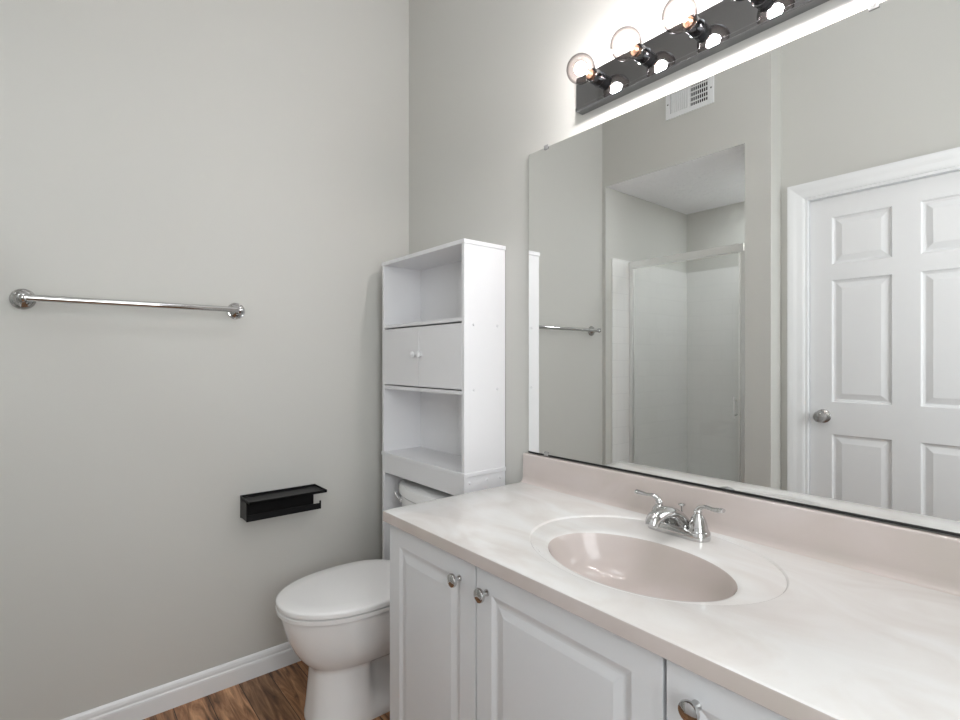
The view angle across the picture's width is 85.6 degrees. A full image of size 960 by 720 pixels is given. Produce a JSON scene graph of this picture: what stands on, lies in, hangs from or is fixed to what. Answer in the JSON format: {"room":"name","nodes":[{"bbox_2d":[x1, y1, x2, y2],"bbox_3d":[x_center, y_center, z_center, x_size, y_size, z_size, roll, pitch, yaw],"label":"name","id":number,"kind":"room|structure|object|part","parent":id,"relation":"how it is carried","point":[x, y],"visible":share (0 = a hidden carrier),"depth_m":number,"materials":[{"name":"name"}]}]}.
{"room":"bathroom","nodes":[
{"label":"bathroom","id":0,"kind":"room"},
{"bbox_2d":[0,0,408,719],"bbox_3d":[-1.297,-0.310,1.647,2.630,3.100,0.100,0,0,-39],"label":"wall","id":1,"kind":"structure","parent":0,"point":[252,154],"depth_m":1.80,"materials":[{"name":"grey paint"}]},
{"bbox_2d":[9,289,244,318],"bbox_3d":[-1.104,-0.180,1.693,0.650,0.062,0.074,0,0,-39],"label":"towel bar","id":2,"kind":"object","parent":1,"relation":"attached to","point":[23,299],"visible":1,"depth_m":1.61,"materials":[{"name":"silver metal"}]},
{"bbox_3d":[-1.331,-0.180,1.506,0.062,0.062,0.074,0,0,-39],"label":"post","id":3,"kind":"part","parent":2,"relation":"part of","materials":[{"name":"silver metal"}]},
{"bbox_3d":[-0.877,-0.180,1.880,0.062,0.062,0.074,0,0,-39],"label":"post","id":4,"kind":"part","parent":2,"relation":"part of","materials":[{"name":"silver metal"}]},
{"bbox_2d":[61,642,300,719],"bbox_3d":[-0.880,1.147,1.917,1.445,0.086,0.013,0,0,-39],"label":"baseboard","id":5,"kind":"structure","parent":1,"relation":"attached to","point":[159,699],"depth_m":1.81,"materials":[{"name":"white paint"}]},
{"bbox_2d":[240,484,326,521],"bbox_3d":[-0.740,0.542,1.962,0.285,0.083,0.120,0,0,-39],"label":"toilet paper holder","id":6,"kind":"object","parent":1,"relation":"attached to","point":[286,501],"visible":1,"depth_m":1.96,"materials":[{"name":"black"}]},
{"bbox_3d":[-0.780,0.548,2.004,0.277,0.072,0.005,0,0,-39],"label":"plate","id":7,"kind":"part","parent":6,"relation":"part of","materials":[{"name":"black metal"}]},
{"bbox_2d":[240,484,326,504],"bbox_3d":[-0.740,0.506,1.962,0.285,0.011,0.118,0,0,-39],"label":"shelf","id":8,"kind":"object","parent":6,"relation":"attached to","point":[293,492],"depth_m":1.96,"materials":[{"name":"black"}]},
{"bbox_2d":[143,661,389,719],"bbox_3d":[-0.471,1.215,0.643,2.430,0.050,2.500,0,0,-39],"label":"floor","id":9,"kind":"structure","parent":0,"point":[279,694],"depth_m":1.79,"materials":[{"name":"brown wood"}]},
{"bbox_2d":[275,479,453,719],"bbox_3d":[-0.368,0.845,1.852,0.692,0.690,0.464,0,0,-39],"label":"toilet","id":10,"kind":"object","parent":9,"relation":"on","point":[336,620],"visible":0.5,"depth_m":1.68,"materials":[{"name":"white ceramic"}]},
{"bbox_3d":[-0.447,0.804,1.790,0.492,0.013,0.372,0,0,-39],"label":"seat","id":11,"kind":"part","parent":10,"relation":"part of","materials":[{"name":"white plastic"}]},
{"bbox_3d":[-0.448,0.781,1.788,0.486,0.022,0.373,0,0,-39],"label":"lid","id":12,"kind":"part","parent":10,"relation":"part of","materials":[{"name":"white plastic"}]},
{"bbox_3d":[-0.370,1.003,1.852,0.659,0.374,0.354,0,0,-39],"label":"bowl","id":13,"kind":"part","parent":10,"relation":"part of","materials":[{"name":"white ceramic"}]},
{"bbox_3d":[-0.335,0.564,2.130,0.027,0.044,0.042,0,0,-39],"label":"flush lever","id":14,"kind":"part","parent":10,"relation":"part of","materials":[{"name":"silver metal"}]},
{"bbox_3d":[-0.173,0.682,2.013,0.170,0.268,0.440,0,0,-39],"label":"tank","id":15,"kind":"part","parent":10,"relation":"part of","materials":[{"name":"white ceramic"}]},
{"bbox_3d":[-0.172,0.523,2.013,0.184,0.047,0.464,0,0,-39],"label":"tank lid","id":16,"kind":"part","parent":10,"relation":"part of","materials":[{"name":"white ceramic"}]},
{"bbox_2d":[381,238,505,559],"bbox_3d":[-0.170,0.390,2.021,0.212,1.601,0.574,0,0,-39],"label":"tall cabinet","id":17,"kind":"object","parent":9,"relation":"on","point":[443,306],"visible":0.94,"depth_m":1.93,"materials":[{"name":"white laminate"}]},
{"bbox_3d":[-0.336,0.795,2.241,0.187,0.790,0.015,0,0,-39],"label":"leg panel","id":18,"kind":"part","parent":17,"relation":"part of","materials":[{"name":"white laminate"}]},
{"bbox_3d":[-0.336,-0.006,2.241,0.187,0.780,0.015,0,0,-39],"label":"panel","id":19,"kind":"part","parent":17,"relation":"part of","materials":[{"name":"white laminate"}]},
{"bbox_3d":[-0.313,-0.013,2.077,0.013,0.228,0.266,0,0,-39],"label":"door","id":20,"kind":"part","parent":17,"relation":"part of","materials":[{"name":"white laminate"}]},
{"bbox_3d":[-0.255,-0.020,1.977,0.024,0.025,0.025,0,0,-39],"label":"knob","id":21,"kind":"part","parent":17,"relation":"part of","materials":[{"name":"white laminate"}]},
{"bbox_3d":[-0.230,-0.020,1.946,0.024,0.025,0.025,0,0,-39],"label":"knob","id":22,"kind":"part","parent":17,"relation":"part of","materials":[{"name":"white laminate"}]},
{"bbox_2d":[385,385,461,394],"bbox_3d":[-0.162,0.113,2.028,0.181,0.014,0.536,0,0,-39],"label":"shelf","id":23,"kind":"object","parent":17,"relation":"attached to","point":[444,389],"depth_m":1.94,"materials":[{"name":"white laminate"}]},
{"bbox_2d":[385,317,461,328],"bbox_3d":[-0.162,-0.139,2.028,0.181,0.014,0.536,0,0,-39],"label":"shelf","id":24,"kind":"object","parent":17,"relation":"attached to","point":[451,322],"depth_m":1.94,"materials":[{"name":"white laminate"}]},
{"bbox_3d":[-0.143,-0.013,1.870,0.013,0.228,0.266,0,0,-39],"label":"door","id":25,"kind":"part","parent":17,"relation":"part of","materials":[{"name":"white laminate"}]},
{"bbox_3d":[-0.090,-0.006,2.087,0.004,0.780,0.536,0,0,-39],"label":"panel","id":26,"kind":"part","parent":17,"relation":"part of","materials":[{"name":"white laminate"}]},
{"bbox_3d":[0.014,-0.006,1.816,0.187,0.780,0.015,0,0,-39],"label":"panel","id":27,"kind":"part","parent":17,"relation":"part of","materials":[{"name":"white laminate"}]},
{"bbox_3d":[0.014,0.795,1.816,0.187,0.790,0.015,0,0,-39],"label":"leg panel","id":28,"kind":"part","parent":17,"relation":"part of","materials":[{"name":"white laminate"}]},
{"bbox_2d":[390,525,788,719],"bbox_3d":[0.352,0.818,1.103,0.570,0.744,1.275,0,0,-39],"label":"vanity cabinet","id":29,"kind":"object","parent":9,"relation":"on","point":[467,642],"visible":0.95,"depth_m":1.06,"materials":[{"name":"white wood"}]},
{"bbox_3d":[-0.122,0.769,1.293,0.020,0.632,0.376,0,0,-39],"label":"door","id":30,"kind":"part","parent":29,"relation":"part of","materials":[{"name":"white wood"}]},
{"bbox_3d":[-0.058,0.498,1.176,0.029,0.032,0.032,0,0,-39],"label":"knob","id":31,"kind":"part","parent":29,"relation":"part of","materials":[{"name":"silver metal"}]},
{"bbox_3d":[0.004,0.498,1.101,0.029,0.032,0.032,0,0,-39],"label":"knob","id":32,"kind":"part","parent":29,"relation":"part of","materials":[{"name":"silver metal"}]},
{"bbox_3d":[0.143,0.769,0.970,0.020,0.632,0.450,0,0,-39],"label":"door","id":33,"kind":"part","parent":29,"relation":"part of","materials":[{"name":"white wood"}]},
{"bbox_2d":[383,453,959,719],"bbox_3d":[0.361,0.421,1.104,0.557,0.204,1.305,0,0,-39],"label":"countertop","id":34,"kind":"structure","parent":29,"relation":"on","point":[797,612],"depth_m":0.97,"materials":[{"name":"stone"}]},
{"bbox_2d":[548,533,737,601],"bbox_3d":[0.323,0.474,1.090,0.280,0.098,0.412,0,0,-39],"label":"basin","id":35,"kind":"object","parent":34,"relation":"in","point":[650,569],"depth_m":1.18,"materials":[{"name":"beige ceramic"}]},
{"bbox_2d":[634,489,725,542],"bbox_3d":[0.472,0.377,1.254,0.176,0.085,0.176,0,0,4],"label":"faucet","id":36,"kind":"object","parent":34,"relation":"on","point":[669,520],"visible":1,"depth_m":1.21,"materials":[{"name":"silver metal"}]},
{"bbox_3d":[0.435,0.369,1.313,0.047,0.069,0.088,0,0,-39],"label":"handle","id":37,"kind":"part","parent":36,"relation":"part of","materials":[{"name":"silver metal"}]},
{"bbox_3d":[0.444,0.381,1.227,0.156,0.074,0.072,0,0,-39],"label":"spout","id":38,"kind":"part","parent":36,"relation":"part of","materials":[{"name":"silver metal"}]},
{"bbox_3d":[0.494,0.378,1.269,0.017,0.054,0.017,0,0,-39],"label":"lift rod","id":39,"kind":"part","parent":36,"relation":"part of","materials":[{"name":"silver metal"}]},
{"bbox_3d":[0.526,0.369,1.202,0.047,0.069,0.088,0,0,-39],"label":"handle","id":40,"kind":"part","parent":36,"relation":"part of","materials":[{"name":"silver metal"}]},
{"bbox_3d":[0.302,0.498,0.739,0.029,0.032,0.032,0,0,-39],"label":"knob","id":41,"kind":"part","parent":29,"relation":"part of","materials":[{"name":"silver metal"}]},
{"bbox_3d":[0.428,0.769,0.624,0.020,0.632,0.434,0,0,-39],"label":"door","id":42,"kind":"part","parent":29,"relation":"part of","materials":[{"name":"white wood"}]},
{"bbox_2d":[409,0,957,536],"bbox_3d":[0.506,-0.310,1.447,0.100,3.100,2.500,0,0,-39],"label":"wall","id":43,"kind":"structure","parent":0,"point":[490,87],"depth_m":1.85,"materials":[{"name":"grey paint"}]},
{"bbox_2d":[566,0,829,114],"bbox_3d":[0.549,-0.807,1.195,0.154,0.105,0.919,0,0,-39],"label":"vanity light","id":44,"kind":"object","parent":43,"relation":"attached to","point":[726,23],"visible":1,"depth_m":1.31,"materials":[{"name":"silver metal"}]},
{"bbox_3d":[0.285,-0.820,1.461,0.084,0.080,0.080,0,0,-39],"label":"bulb","id":45,"kind":"part","parent":44,"relation":"part of","materials":[{"name":"clear glass"}]},
{"bbox_3d":[0.316,-0.820,1.486,0.031,0.026,0.026,0,0,-39],"label":"bulb stem","id":46,"kind":"part","parent":44,"relation":"part of","materials":[{"name":"orange metal"}]},
{"bbox_2d":[587,68,604,86],"bbox_3d":[0.335,-0.820,1.501,0.036,0.044,0.044,0,0,-39],"label":"socket","id":47,"kind":"object","parent":44,"relation":"attached to","point":[598,79],"depth_m":1.49,"materials":[{"name":"silver metal"}]},
{"bbox_3d":[0.380,-0.820,1.345,0.084,0.080,0.080,0,0,-39],"label":"bulb","id":48,"kind":"part","parent":44,"relation":"part of","materials":[{"name":"clear glass"}]},
{"bbox_3d":[0.411,-0.820,1.371,0.031,0.026,0.026,0,0,-39],"label":"bulb stem","id":49,"kind":"part","parent":44,"relation":"part of","materials":[{"name":"orange metal"}]},
{"bbox_2d":[631,43,650,64],"bbox_3d":[0.429,-0.820,1.386,0.036,0.044,0.044,0,0,-39],"label":"socket","id":50,"kind":"object","parent":44,"relation":"attached to","point":[643,57],"depth_m":1.38,"materials":[{"name":"silver metal"}]},
{"bbox_3d":[0.474,-0.820,1.230,0.084,0.080,0.080,0,0,-39],"label":"bulb","id":51,"kind":"part","parent":44,"relation":"part of","materials":[{"name":"clear glass"}]},
{"bbox_3d":[0.506,-0.820,1.256,0.031,0.026,0.026,0,0,-39],"label":"bulb stem","id":52,"kind":"part","parent":44,"relation":"part of","materials":[{"name":"orange metal"}]},
{"bbox_2d":[683,14,705,38],"bbox_3d":[0.524,-0.820,1.271,0.036,0.044,0.044,0,0,-39],"label":"socket","id":53,"kind":"object","parent":44,"relation":"attached to","point":[697,30],"depth_m":1.27,"materials":[{"name":"silver metal"}]},
{"bbox_2d":[749,0,766,6],"bbox_3d":[0.619,-0.820,1.156,0.036,0.044,0.044,0,0,-39],"label":"socket","id":54,"kind":"object","parent":44,"relation":"attached to","point":[752,3],"depth_m":1.16,"materials":[{"name":"silver metal"}]},
{"bbox_2d":[521,453,959,595],"bbox_3d":[0.564,0.367,1.271,0.033,0.097,1.305,0,0,-39],"label":"backsplash","id":55,"kind":"structure","parent":43,"relation":"attached to","point":[927,559],"depth_m":1.14,"materials":[{"name":"beige stone"}]},
{"bbox_2d":[528,0,959,536],"bbox_3d":[0.550,-0.195,1.305,0.013,1.024,1.205,0,0,-39],"label":"wall mirror","id":56,"kind":"object","parent":43,"relation":"attached to","point":[744,278],"visible":1,"depth_m":1.17,"materials":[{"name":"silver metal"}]}
]}

